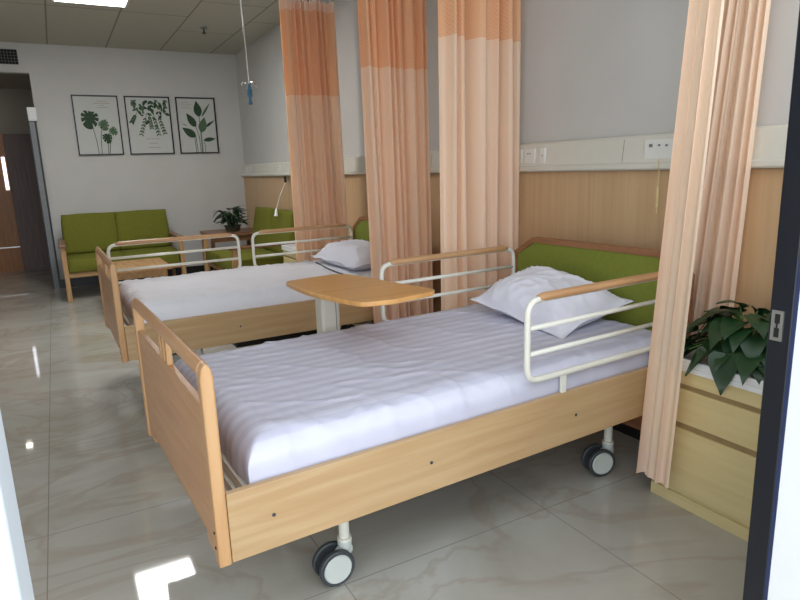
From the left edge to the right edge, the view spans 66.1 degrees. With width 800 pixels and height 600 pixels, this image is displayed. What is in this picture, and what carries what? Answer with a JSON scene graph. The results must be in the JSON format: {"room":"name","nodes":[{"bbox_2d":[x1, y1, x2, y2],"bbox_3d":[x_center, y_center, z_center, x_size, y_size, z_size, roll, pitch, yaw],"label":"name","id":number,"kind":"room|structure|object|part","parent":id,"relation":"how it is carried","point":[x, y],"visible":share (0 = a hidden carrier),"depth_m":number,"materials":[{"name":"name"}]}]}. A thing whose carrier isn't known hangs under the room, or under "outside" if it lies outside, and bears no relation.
{"room":"hospital room","nodes":[
{"label":"hospital room","id":0,"kind":"room"},
{"bbox_2d":[0,73,30,88],"bbox_3d":[-4.941,-2.700,7.411,2.200,0.070,1.980,-8,14,-28],"label":"ceiling","id":1,"kind":"structure","parent":0,"point":[7,81],"depth_m":7.68,"materials":[{"name":"paint"}]},
{"bbox_2d":[0,89,37,264],"bbox_3d":[-5.364,-1.743,8.466,2.200,2.684,0.080,-8,14,-28],"label":"wall","id":2,"kind":"structure","parent":0,"point":[13,102],"depth_m":8.34,"materials":[{"name":"paint"}]},
{"bbox_2d":[0,134,23,272],"bbox_3d":[-5.678,-1.277,8.308,0.781,1.860,0.040,-8,14,-28],"label":"door","id":3,"kind":"structure","parent":2,"relation":"in","point":[11,260],"depth_m":8.50,"materials":[{"name":"brown wood"}]},
{"bbox_2d":[2,134,57,269],"bbox_3d":[-5.042,-1.371,8.647,0.665,1.860,0.043,-8,14,-28],"label":"door","id":4,"kind":"structure","parent":2,"relation":"in","point":[18,147],"depth_m":8.54,"materials":[{"name":"brown wood"}]},
{"bbox_2d":[0,42,247,278],"bbox_3d":[-3.700,-1.510,7.121,3.790,2.684,0.120,-8,14,-28],"label":"wall","id":5,"kind":"structure","parent":0,"point":[191,188],"depth_m":7.29,"materials":[{"name":"paint"}]},
{"bbox_2d":[0,49,18,64],"bbox_3d":[-4.287,-2.578,6.501,0.424,0.154,0.015,-8,14,-28],"label":"air vent","id":6,"kind":"object","parent":5,"relation":"in","point":[7,56],"visible":1,"depth_m":6.56,"materials":[{"name":"metal"}]},
{"bbox_2d":[26,107,60,288],"bbox_3d":[-3.990,-1.113,6.913,0.093,2.015,0.060,-8,14,-28],"label":"sliding door","id":7,"kind":"structure","parent":5,"relation":"in","point":[31,111],"depth_m":6.91,"materials":[{"name":"grey metal"}]},
{"bbox_2d":[71,95,123,155],"bbox_3d":[-3.470,-2.005,7.069,0.478,0.666,0.025,-8,14,-28],"label":"framed picture","id":8,"kind":"object","parent":5,"relation":"attached to","point":[97,123],"visible":1,"depth_m":7.07,"materials":[{"name":"paper"}]},
{"bbox_2d":[60,265,212,287],"bbox_3d":[-2.958,-0.336,7.693,2.265,0.100,0.012,-8,14,-28],"label":"baseboard","id":9,"kind":"structure","parent":5,"relation":"attached to","point":[92,280],"depth_m":7.33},
{"bbox_2d":[123,96,174,154],"bbox_3d":[-2.982,-2.078,7.330,0.502,0.666,0.025,-8,14,-28],"label":"framed picture","id":10,"kind":"object","parent":5,"relation":"attached to","point":[148,118],"visible":1,"depth_m":7.33,"materials":[{"name":"paper"}]},
{"bbox_2d":[175,97,218,153],"bbox_3d":[-2.499,-2.150,7.588,0.467,0.666,0.025,-8,14,-28],"label":"framed picture","id":11,"kind":"object","parent":5,"relation":"attached to","point":[196,116],"visible":1,"depth_m":7.59,"materials":[{"name":"paper"}]},
{"bbox_2d":[0,0,311,54],"bbox_3d":[-1.899,-2.230,3.558,3.990,0.100,7.700,-8,14,-28],"label":"ceiling","id":12,"kind":"structure","parent":0,"point":[159,25],"depth_m":5.95,"materials":[{"name":"paint"}]},
{"bbox_2d":[52,0,129,7],"bbox_3d":[-2.326,-2.401,4.682,0.570,0.008,1.220,-8,14,-28],"label":"recessed light","id":13,"kind":"object","parent":12,"relation":"in","point":[113,3],"visible":1,"depth_m":5.15,"materials":[{"name":"white plastic"}]},
{"bbox_2d":[240,0,256,104],"bbox_3d":[-1.148,-1.940,4.564,0.100,0.939,0.100,-2,12,0],"label":"hanger","id":14,"kind":"object","parent":12,"relation":"hanging from","point":[249,90],"visible":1,"depth_m":4.60,"materials":[{"name":"metal"}]},
{"bbox_3d":[-1.156,-2.005,4.546,0.025,0.804,0.016,-8,14,-28],"label":"rod","id":15,"kind":"part","parent":14,"relation":"part of","materials":[{"name":"metal"}]},
{"bbox_3d":[-0.889,-2.306,4.428,1.190,0.183,0.020,-8,14,-28],"label":"track","id":16,"kind":"object","parent":12,"relation":"hanging from","visible":0},
{"bbox_2d":[278,0,347,261],"bbox_3d":[-0.643,-1.131,4.792,0.461,2.280,0.140,-8,14,-28],"label":"privacy curtain","id":17,"kind":"object","parent":16,"relation":"hanging from","point":[308,31],"visible":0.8,"depth_m":4.72,"materials":[{"name":"brown fabric"}]},
{"bbox_3d":[-0.201,-2.067,3.209,1.190,0.183,0.020,-8,14,-28],"label":"track","id":18,"kind":"object","parent":12,"relation":"hanging from","visible":0},
{"bbox_2d":[357,0,432,323],"bbox_3d":[-0.022,-0.923,3.536,0.422,2.200,0.150,-8,14,-28],"label":"privacy curtain","id":19,"kind":"object","parent":18,"relation":"hanging from","point":[392,33],"visible":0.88,"depth_m":3.51,"materials":[{"name":"brown fabric"}]},
{"bbox_3d":[0.109,-1.960,2.660,1.190,0.183,0.020,-8,14,-28],"label":"track","id":20,"kind":"object","parent":12,"relation":"hanging from","visible":0},
{"bbox_2d":[438,0,520,310],"bbox_3d":[0.393,-0.805,3.039,0.497,2.250,0.152,-8,14,-28],"label":"privacy curtain","id":21,"kind":"object","parent":20,"relation":"hanging from","point":[479,41],"visible":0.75,"depth_m":3.03,"materials":[{"name":"brown fabric"}]},
{"bbox_2d":[0,267,747,599],"bbox_3d":[-1.856,0.474,4.229,4.190,0.100,11.900,-8,14,-28],"label":"floor","id":22,"kind":"structure","parent":0,"point":[105,514],"depth_m":2.20,"materials":[{"name":"tile"}]},
{"bbox_2d":[58,209,186,302],"bbox_3d":[-3.085,-0.535,6.832,1.214,0.859,0.828,-8,14,-28],"label":"sofa","id":23,"kind":"object","parent":22,"relation":"on","point":[81,233],"visible":0.73,"depth_m":6.87,"materials":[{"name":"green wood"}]},
{"bbox_3d":[-3.584,-0.602,6.523,0.069,0.026,0.805,-8,14,-28],"label":"armrest","id":24,"kind":"part","parent":23,"relation":"part of","materials":[{"name":"brown wood"}]},
{"bbox_3d":[-3.405,-0.255,6.284,0.045,0.563,0.075,-8,14,-28],"label":"leg","id":25,"kind":"part","parent":23,"relation":"part of","materials":[{"name":"brown wood"}]},
{"bbox_2d":[61,212,119,254],"bbox_3d":[-3.483,-0.751,6.928,0.568,0.450,0.203,-8,14,-28],"label":"cushion","id":26,"kind":"object","parent":23,"relation":"on","point":[81,233],"depth_m":6.87,"materials":[{"name":"fabric"}]},
{"bbox_2d":[66,250,125,272],"bbox_3d":[-3.291,-0.422,6.660,0.568,0.151,0.639,-8,14,-28],"label":"seat cushion","id":27,"kind":"object","parent":23,"relation":"on","point":[77,261],"depth_m":6.38,"materials":[{"name":"fabric"}]},
{"bbox_3d":[-3.085,-0.381,6.874,1.182,0.050,0.740,-8,14,-28],"label":"seat rail","id":28,"kind":"part","parent":23,"relation":"part of","materials":[{"name":"brown wood"}]},
{"bbox_2d":[115,209,170,249],"bbox_3d":[-3.002,-0.823,7.186,0.568,0.450,0.203,-8,14,-28],"label":"cushion","id":29,"kind":"object","parent":23,"relation":"on","point":[136,224],"depth_m":7.12,"materials":[{"name":"fabric"}]},
{"bbox_2d":[121,246,180,263],"bbox_3d":[-2.810,-0.493,6.917,0.568,0.151,0.639,-8,14,-28],"label":"seat cushion","id":30,"kind":"object","parent":23,"relation":"on","point":[125,250],"depth_m":6.77,"materials":[{"name":"fabric"}]},
{"bbox_3d":[-2.755,-0.526,7.442,0.035,0.563,0.045,-8,14,-28],"label":"leg","id":31,"kind":"part","parent":23,"relation":"part of","materials":[{"name":"brown wood"}]},
{"bbox_3d":[-2.583,-0.751,7.059,0.069,0.026,0.805,-8,14,-28],"label":"armrest","id":32,"kind":"part","parent":23,"relation":"part of","materials":[{"name":"brown wood"}]},
{"bbox_3d":[-2.404,-0.404,6.820,0.045,0.563,0.075,-8,14,-28],"label":"leg","id":33,"kind":"part","parent":23,"relation":"part of","materials":[{"name":"brown wood"}]},
{"bbox_2d":[108,257,171,279],"bbox_3d":[-2.540,-0.134,5.926,0.580,0.420,0.760,-8,14,-28],"label":"coffee table","id":34,"kind":"object","parent":22,"relation":"on","point":[162,271],"visible":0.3,"depth_m":5.69,"materials":[{"name":"brown wood"}]},
{"bbox_3d":[-2.179,-0.096,5.753,0.040,0.395,0.040,-8,14,-28],"label":"leg","id":35,"kind":"part","parent":34,"relation":"part of","materials":[{"name":"brown wood"}]},
{"bbox_2d":[200,227,252,270],"bbox_3d":[-2.021,-0.555,7.447,0.620,0.569,0.590,-8,14,-28],"label":"table","id":36,"kind":"object","parent":22,"relation":"on","point":[246,229],"visible":0.35,"depth_m":7.21,"materials":[{"name":"brown wood"}]},
{"bbox_3d":[-2.142,-0.464,7.099,0.040,0.545,0.040,-8,14,-28],"label":"leg","id":37,"kind":"part","parent":36,"relation":"part of","materials":[{"name":"brown wood"}]},
{"bbox_2d":[213,205,252,231],"bbox_3d":[-1.983,-0.965,7.297,0.476,0.292,0.383,-8,14,-28],"label":"potted plant","id":38,"kind":"object","parent":36,"relation":"on","point":[231,226],"visible":1,"depth_m":7.25,"materials":[{"name":"green plant"}]},
{"bbox_3d":[-1.991,-0.858,7.328,0.210,0.070,0.210,-8,14,-28],"label":"pot","id":39,"kind":"part","parent":38,"relation":"part of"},
{"bbox_2d":[95,217,373,363],"bbox_3d":[-0.871,-0.010,3.958,1.827,0.892,0.960,-9,14,-29],"label":"hospital bed","id":40,"kind":"object","parent":22,"relation":"on","point":[258,325],"visible":0.41,"depth_m":3.53,"materials":[{"name":"brown wood"}]},
{"bbox_3d":[-1.878,-0.085,3.888,0.031,0.511,0.035,-9,14,-29],"label":"post","id":41,"kind":"part","parent":40,"relation":"part of","materials":[{"name":"brown wood"}]},
{"bbox_3d":[-1.658,-0.243,3.448,0.031,0.034,0.882,-9,14,-29],"label":"rail","id":42,"kind":"part","parent":40,"relation":"part of","materials":[{"name":"brown wood"}]},
{"bbox_3d":[-1.648,0.043,3.510,0.019,0.394,0.890,-9,14,-29],"label":"footboard","id":43,"kind":"part","parent":40,"relation":"part of","materials":[{"name":"brown wood"}]},
{"bbox_3d":[-1.422,0.068,3.110,0.031,0.511,0.035,-9,14,-29],"label":"post","id":44,"kind":"part","parent":40,"relation":"part of","materials":[{"name":"brown wood"}]},
{"bbox_3d":[-0.868,0.046,3.968,1.747,0.120,0.850,-9,14,-29],"label":"bed frame","id":45,"kind":"part","parent":40,"relation":"part of","materials":[{"name":"white metal"}]},
{"bbox_3d":[-1.480,-0.276,4.094,0.845,0.267,0.021,-9,14,-29],"label":"rail","id":46,"kind":"part","parent":40,"relation":"part of","materials":[{"name":"white metal"}]},
{"bbox_2d":[119,260,370,322],"bbox_3d":[-0.860,-0.108,3.942,1.687,0.133,0.905,-9,14,-29],"label":"mattress","id":47,"kind":"object","parent":40,"relation":"on","point":[244,287],"visible":0.79,"depth_m":3.57,"materials":[{"name":"white fabric"}]},
{"bbox_2d":[309,239,370,270],"bbox_3d":[-0.301,-0.318,4.211,0.400,0.173,0.740,-9,14,-29],"label":"pillow","id":48,"kind":"object","parent":47,"relation":"on","point":[350,254],"visible":0.76,"depth_m":4.04,"materials":[{"name":"white fabric"}]},
{"bbox_3d":[-0.701,-0.396,4.527,0.788,0.267,0.021,-9,14,-29],"label":"rail","id":49,"kind":"part","parent":40,"relation":"part of","materials":[{"name":"white metal"}]},
{"bbox_3d":[-0.113,-0.349,4.333,0.013,0.389,0.902,-9,14,-29],"label":"green panel","id":50,"kind":"part","parent":40,"relation":"part of","materials":[{"name":"fabric"}]},
{"bbox_2d":[203,207,294,270],"bbox_3d":[-1.578,-0.514,6.499,0.768,0.859,1.364,-8,14,-28],"label":"sofa","id":51,"kind":"object","parent":22,"relation":"on","point":[264,219],"visible":0.57,"depth_m":6.33,"materials":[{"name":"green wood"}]},
{"bbox_3d":[-2.176,-0.423,6.934,0.075,0.538,0.045,-8,14,-28],"label":"leg","id":52,"kind":"part","parent":51,"relation":"part of","materials":[{"name":"brown wood"}]},
{"bbox_3d":[-1.563,-0.360,6.538,0.680,0.050,1.332,-8,14,-28],"label":"seat rail","id":53,"kind":"part","parent":51,"relation":"part of","materials":[{"name":"brown wood"}]},
{"bbox_3d":[-1.548,-0.206,5.822,0.075,0.538,0.045,-8,14,-28],"label":"leg","id":54,"kind":"part","parent":51,"relation":"part of","materials":[{"name":"brown wood"}]},
{"bbox_2d":[205,245,267,266],"bbox_3d":[-1.785,-0.492,6.750,0.579,0.151,0.643,-8,14,-28],"label":"seat cushion","id":55,"kind":"object","parent":51,"relation":"on","point":[209,255],"depth_m":6.58,"materials":[{"name":"fabric"}]},
{"bbox_3d":[-1.905,-0.741,7.024,0.745,0.026,0.069,-8,14,-28],"label":"armrest","id":56,"kind":"part","parent":51,"relation":"part of","materials":[{"name":"brown wood"}]},
{"bbox_2d":[218,250,283,268],"bbox_3d":[-1.482,-0.387,6.214,0.579,0.151,0.643,-8,14,-28],"label":"seat cushion","id":57,"kind":"object","parent":51,"relation":"on","point":[246,257],"depth_m":6.02,"materials":[{"name":"fabric"}]},
{"bbox_3d":[-1.278,-0.523,5.912,0.745,0.026,0.069,-8,14,-28],"label":"armrest","id":58,"kind":"part","parent":51,"relation":"part of","materials":[{"name":"brown wood"}]},
{"bbox_2d":[253,207,273,248],"bbox_3d":[-1.489,-0.804,6.857,0.203,0.450,0.643,-8,14,-28],"label":"cushion","id":59,"kind":"object","parent":51,"relation":"on","point":[263,215],"depth_m":6.77,"materials":[{"name":"fabric"}]},
{"bbox_2d":[268,209,294,252],"bbox_3d":[-1.186,-0.699,6.320,0.203,0.450,0.643,-8,14,-28],"label":"cushion","id":60,"kind":"object","parent":51,"relation":"on","point":[285,219],"depth_m":6.23,"materials":[{"name":"fabric"}]},
{"bbox_2d":[281,244,296,262],"bbox_3d":[-0.857,-0.232,5.784,0.335,0.560,0.489,-8,14,-28],"label":"base cabinet","id":61,"kind":"object","parent":22,"relation":"on","point":[288,258],"visible":0.17,"depth_m":5.74,"materials":[{"name":"laminate"}]},
{"bbox_2d":[281,244,295,251],"bbox_3d":[-0.866,-0.484,5.730,0.335,0.044,0.489,-8,14,-28],"label":"tray","id":62,"kind":"object","parent":61,"relation":"on","point":[287,247],"depth_m":5.78,"materials":[{"name":"white plastic"}]},
{"bbox_3d":[-0.993,-0.315,5.691,0.012,0.126,0.476,-8,14,-28],"label":"drawer","id":63,"kind":"part","parent":61,"relation":"part of","materials":[{"name":"laminate"}]},
{"bbox_2d":[286,274,434,333],"bbox_3d":[-0.270,0.295,2.667,0.402,0.800,1.099,-8,14,-28],"label":"table","id":64,"kind":"object","parent":22,"relation":"on","point":[328,291],"visible":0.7,"depth_m":2.34,"materials":[{"name":"brown wood"}]},
{"bbox_2d":[132,237,694,586],"bbox_3d":[0.089,0.312,2.308,1.827,0.892,0.965,-9,14,-31],"label":"hospital bed","id":65,"kind":"object","parent":22,"relation":"on","point":[245,520],"visible":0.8,"depth_m":1.85,"materials":[{"name":"brown wood"}]},
{"bbox_3d":[-0.917,0.244,2.209,0.031,0.511,0.035,-9,14,-31],"label":"post","id":66,"kind":"part","parent":65,"relation":"part of","materials":[{"name":"brown wood"}]},
{"bbox_3d":[-0.685,0.083,1.776,0.031,0.034,0.882,-9,14,-31],"label":"rail","id":67,"kind":"part","parent":65,"relation":"part of","materials":[{"name":"brown wood"}]},
{"bbox_3d":[-0.675,0.370,1.838,0.019,0.394,0.890,-9,14,-31],"label":"footboard","id":68,"kind":"part","parent":65,"relation":"part of","materials":[{"name":"brown wood"}]},
{"bbox_3d":[-0.436,0.392,1.444,0.031,0.511,0.035,-9,14,-31],"label":"post","id":69,"kind":"part","parent":65,"relation":"part of","materials":[{"name":"brown wood"}]},
{"bbox_3d":[0.091,0.368,2.320,1.747,0.120,0.850,-9,14,-31],"label":"bed frame","id":70,"kind":"part","parent":65,"relation":"part of","materials":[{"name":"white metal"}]},
{"bbox_2d":[174,303,651,483],"bbox_3d":[0.101,0.216,2.297,1.681,0.127,0.905,-9,14,-31],"label":"mattress","id":71,"kind":"object","parent":65,"relation":"on","point":[287,405],"visible":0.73,"depth_m":1.95,"materials":[{"name":"white fabric"}]},
{"bbox_2d":[469,265,634,338],"bbox_3d":[0.622,-0.014,2.598,0.401,0.226,0.576,-9,14,-31],"label":"pillow","id":72,"kind":"object","parent":71,"relation":"on","point":[510,296],"visible":0.82,"depth_m":2.50,"materials":[{"name":"white fabric"}]},
{"bbox_3d":[0.245,-0.075,2.889,0.780,0.283,0.021,-9,14,-31],"label":"rail","id":73,"kind":"part","parent":65,"relation":"part of","materials":[{"name":"white metal"}]},
{"bbox_3d":[0.832,-0.032,2.709,0.013,0.389,0.902,-9,14,-31],"label":"green panel","id":74,"kind":"part","parent":65,"relation":"part of","materials":[{"name":"fabric"}]},
{"bbox_3d":[0.711,0.080,2.097,0.765,0.281,0.021,-9,14,-31],"label":"rail","id":75,"kind":"part","parent":65,"relation":"part of","materials":[{"name":"white metal"}]},
{"bbox_3d":[0.851,0.125,2.752,0.028,0.763,0.950,-9,14,-31],"label":"headboard","id":76,"kind":"part","parent":65,"relation":"part of","materials":[{"name":"green fabric"}]},
{"bbox_2d":[651,349,763,541],"bbox_3d":[1.155,0.482,2.148,0.247,0.560,0.476,-8,14,-28],"label":"base cabinet","id":77,"kind":"object","parent":22,"relation":"on","point":[713,461],"visible":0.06,"depth_m":2.08,"materials":[{"name":"laminate"}]},
{"bbox_3d":[1.064,0.593,2.119,0.012,0.240,0.463,-8,14,-28],"label":"drawer","id":78,"kind":"part","parent":77,"relation":"part of","materials":[{"name":"laminate"}]},
{"bbox_3d":[1.057,0.393,2.076,0.012,0.126,0.463,-8,14,-28],"label":"drawer","id":79,"kind":"part","parent":77,"relation":"part of","materials":[{"name":"laminate"}]},
{"bbox_2d":[682,349,763,394],"bbox_3d":[1.146,0.230,2.093,0.247,0.044,0.476,-8,14,-28],"label":"countertop","id":80,"kind":"structure","parent":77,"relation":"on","point":[701,372],"depth_m":2.05,"materials":[{"name":"white plastic"}]},
{"bbox_2d":[683,300,769,394],"bbox_3d":[1.131,0.143,2.076,0.352,0.282,0.451,-5,13,-14],"label":"potted plant","id":81,"kind":"object","parent":77,"relation":"on","point":[744,351],"visible":0.82,"depth_m":2.00,"materials":[{"name":"green plant"}]},
{"bbox_2d":[235,0,799,176],"bbox_3d":[-0.149,-1.126,4.774,0.120,2.684,7.720,-8,14,-28],"label":"wall","id":82,"kind":"structure","parent":0,"point":[590,69],"depth_m":2.86,"materials":[{"name":"paint"}]},
{"bbox_2d":[370,320,640,439],"bbox_3d":[-0.170,0.156,5.014,0.026,0.080,7.480,-8,14,-28],"label":"baseboard","id":83,"kind":"structure","parent":82,"relation":"attached to","point":[630,431],"depth_m":2.83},
{"bbox_2d":[244,168,783,333],"bbox_3d":[-0.188,-0.428,4.889,0.022,1.115,7.480,-8,14,-28],"label":"wall panel","id":84,"kind":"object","parent":82,"relation":"attached to","point":[604,207],"depth_m":2.79,"materials":[{"name":"brown wood"}]},
{"bbox_2d":[241,124,787,175],"bbox_3d":[-0.254,-1.051,4.794,0.061,0.142,7.330,-8,14,-28],"label":"panel","id":85,"kind":"object","parent":82,"relation":"attached to","point":[639,152],"visible":0.59,"depth_m":2.72,"materials":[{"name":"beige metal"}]},
{"bbox_2d":[274,176,286,216],"bbox_3d":[-1.225,-1.065,6.315,0.043,0.400,0.318,2,13,16],"label":"pull cord","id":86,"kind":"object","parent":85,"relation":"hanging from","point":[285,179],"visible":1,"depth_m":6.27,"materials":[{"name":"white plastic"}]},
{"bbox_2d":[519,150,522,162],"bbox_3d":[0.614,-0.752,3.228,0.010,0.070,0.085,-8,14,-28],"label":"socket","id":87,"kind":"object","parent":85,"relation":"attached to","point":[521,151],"depth_m":3.19,"materials":[{"name":"grey plastic"}]},
{"bbox_2d":[525,149,535,162],"bbox_3d":[0.664,-0.734,3.138,0.010,0.070,0.075,-8,14,-28],"label":"socket","id":88,"kind":"object","parent":85,"relation":"attached to","point":[530,154],"depth_m":3.13,"materials":[{"name":"grey plastic"}]},
{"bbox_2d":[540,148,545,162],"bbox_3d":[0.711,-0.718,3.056,0.010,0.075,0.035,-8,14,-28],"label":"rocker switch","id":89,"kind":"object","parent":85,"relation":"attached to","point":[542,150],"depth_m":3.05,"materials":[{"name":"grey plastic"}]},
{"bbox_2d":[655,159,658,212],"bbox_3d":[1.037,-0.458,2.476,0.010,0.215,0.011,-8,14,-28],"label":"pull cord","id":90,"kind":"object","parent":85,"relation":"hanging from","point":[657,187],"visible":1,"depth_m":2.48,"materials":[{"name":"plastic"}]},
{"bbox_3d":[1.039,-0.404,2.488,0.010,0.105,0.011,-8,14,-28],"label":"handle","id":91,"kind":"part","parent":90,"relation":"part of","materials":[{"name":"plastic"}]},
{"bbox_3d":[-0.463,-0.166,0.359,0.170,2.684,0.120,-8,14,-28],"label":"wall","id":92,"kind":"structure","parent":0,"visible":0},
{"bbox_2d":[0,410,34,599],"bbox_3d":[-0.375,-0.072,0.468,0.062,2.450,0.090,-8,14,-28],"label":"door","id":93,"kind":"structure","parent":92,"relation":"in","point":[15,578],"depth_m":0.52,"materials":[{"name":"white"}]},
{"bbox_3d":[1.214,0.313,1.399,1.030,1.200,0.120,-8,14,-28],"label":"wall","id":94,"kind":"structure","parent":0,"visible":0},
{"bbox_2d":[743,6,799,599],"bbox_3d":[0.697,-0.236,1.058,0.050,2.450,0.048,-8,14,-28],"label":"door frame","id":95,"kind":"structure","parent":94,"relation":"in","point":[786,279],"depth_m":1.12,"materials":[{"name":"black metal"}]},
{"bbox_3d":[0.682,0.046,1.114,0.002,0.056,0.021,-8,14,-28],"label":"strike plate","id":96,"kind":"part","parent":95,"relation":"part of","materials":[{"name":"metal"}]},
{"bbox_2d":[767,296,799,599],"bbox_3d":[0.755,-0.216,0.958,0.047,2.450,0.185,-8,14,-28],"label":"door","id":97,"kind":"structure","parent":94,"relation":"in","point":[784,582],"depth_m":1.14,"materials":[{"name":"white"}]},
{"bbox_3d":[0.758,-1.734,1.509,1.190,0.183,0.020,-8,14,-28],"label":"track","id":98,"kind":"object","parent":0,"visible":0},
{"bbox_2d":[636,0,770,487],"bbox_3d":[1.012,-0.541,2.083,0.496,2.345,0.350,-13,16,-42],"label":"privacy curtain","id":99,"kind":"object","parent":98,"relation":"hanging from","point":[725,42],"visible":0.88,"depth_m":2.08,"materials":[{"name":"beige fabric"}]}
]}

